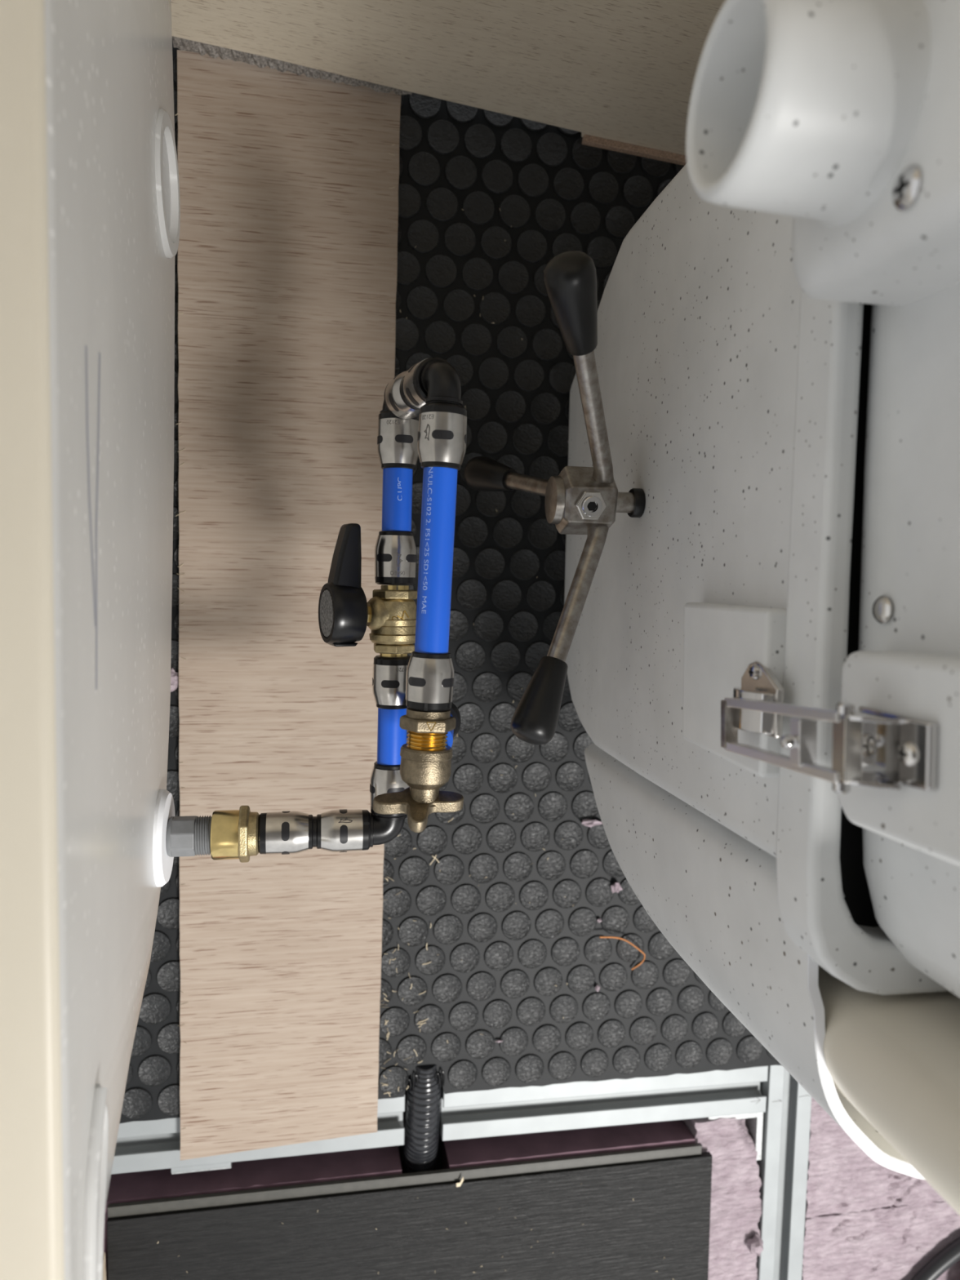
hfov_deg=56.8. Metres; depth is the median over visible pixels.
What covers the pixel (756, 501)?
toilet
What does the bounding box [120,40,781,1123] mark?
floor
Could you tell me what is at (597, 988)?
crumb
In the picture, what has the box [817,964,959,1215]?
bottle
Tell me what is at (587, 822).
crumb
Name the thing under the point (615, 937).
wire
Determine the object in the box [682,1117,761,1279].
foam
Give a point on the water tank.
(90, 202)
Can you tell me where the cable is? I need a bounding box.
[911,1236,959,1279]
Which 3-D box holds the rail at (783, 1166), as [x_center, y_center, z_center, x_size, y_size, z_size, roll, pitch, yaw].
[0.235,0.526,0.790,0.094,0.042,0.365,0,94,-11]
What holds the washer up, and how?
in the toilet
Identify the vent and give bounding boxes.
[685,0,959,306]
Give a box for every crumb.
[170,667,178,692]
[581,818,602,827]
[595,984,599,991]
[610,882,622,893]
[745,1233,763,1256]
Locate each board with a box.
[103,1145,402,1279]
[177,49,400,1159]
[441,1120,695,1169]
[804,1087,945,1217]
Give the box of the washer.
[544,475,564,524]
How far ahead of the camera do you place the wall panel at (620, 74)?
0.57 m
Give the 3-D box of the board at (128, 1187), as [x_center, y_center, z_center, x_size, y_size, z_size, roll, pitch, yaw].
[-0.222,0.562,0.706,0.316,0.043,0.289,0,94,-11]
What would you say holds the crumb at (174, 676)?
on the floor at (555, 193)
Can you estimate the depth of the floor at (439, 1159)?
0.75 m
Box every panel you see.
[106,1142,712,1279]
[170,0,725,165]
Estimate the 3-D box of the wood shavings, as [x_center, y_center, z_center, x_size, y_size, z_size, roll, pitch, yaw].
[-0.038,0.095,0.675,0.442,0.006,0.910,0,94,-11]
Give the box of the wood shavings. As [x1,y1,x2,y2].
[156,113,674,1279]
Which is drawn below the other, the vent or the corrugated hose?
the corrugated hose
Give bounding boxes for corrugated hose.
[402,1064,441,1173]
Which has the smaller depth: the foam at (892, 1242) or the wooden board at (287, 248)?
the wooden board at (287, 248)
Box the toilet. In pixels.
[463,0,959,1179]
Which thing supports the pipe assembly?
attached to the water tank
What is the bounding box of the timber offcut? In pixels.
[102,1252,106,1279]
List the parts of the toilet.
grip knob, crank arm, grip knob, grip knob, crank arm, crank arm, catch plate, bail arm, bail arm, latch plate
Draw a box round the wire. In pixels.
[600,936,645,969]
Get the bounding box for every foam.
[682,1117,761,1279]
[801,1200,959,1279]
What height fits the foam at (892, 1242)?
0.041 m
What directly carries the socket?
attached to the toilet
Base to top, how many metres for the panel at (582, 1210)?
0.006 m
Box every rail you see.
[111,1094,404,1174]
[439,1066,768,1141]
[706,1065,811,1279]
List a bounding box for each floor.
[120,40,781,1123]
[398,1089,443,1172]
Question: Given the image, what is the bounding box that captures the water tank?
[0,0,180,1279]
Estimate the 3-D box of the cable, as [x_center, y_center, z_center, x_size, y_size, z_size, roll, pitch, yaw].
[0.445,0.569,0.806,0.223,0.014,0.058,-22,98,-8]
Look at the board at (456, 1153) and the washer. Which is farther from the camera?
the board at (456, 1153)
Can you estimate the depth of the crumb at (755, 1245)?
0.76 m
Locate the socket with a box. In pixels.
[586,502,596,511]
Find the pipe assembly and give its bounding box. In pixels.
[166,356,466,862]
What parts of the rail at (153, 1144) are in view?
corner bracket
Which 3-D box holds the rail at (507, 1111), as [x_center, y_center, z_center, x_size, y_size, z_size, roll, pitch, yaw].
[0.104,0.380,0.753,0.281,0.042,0.046,0,94,-11]
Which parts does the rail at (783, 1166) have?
corner bracket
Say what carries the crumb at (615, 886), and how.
on the floor at (555, 193)

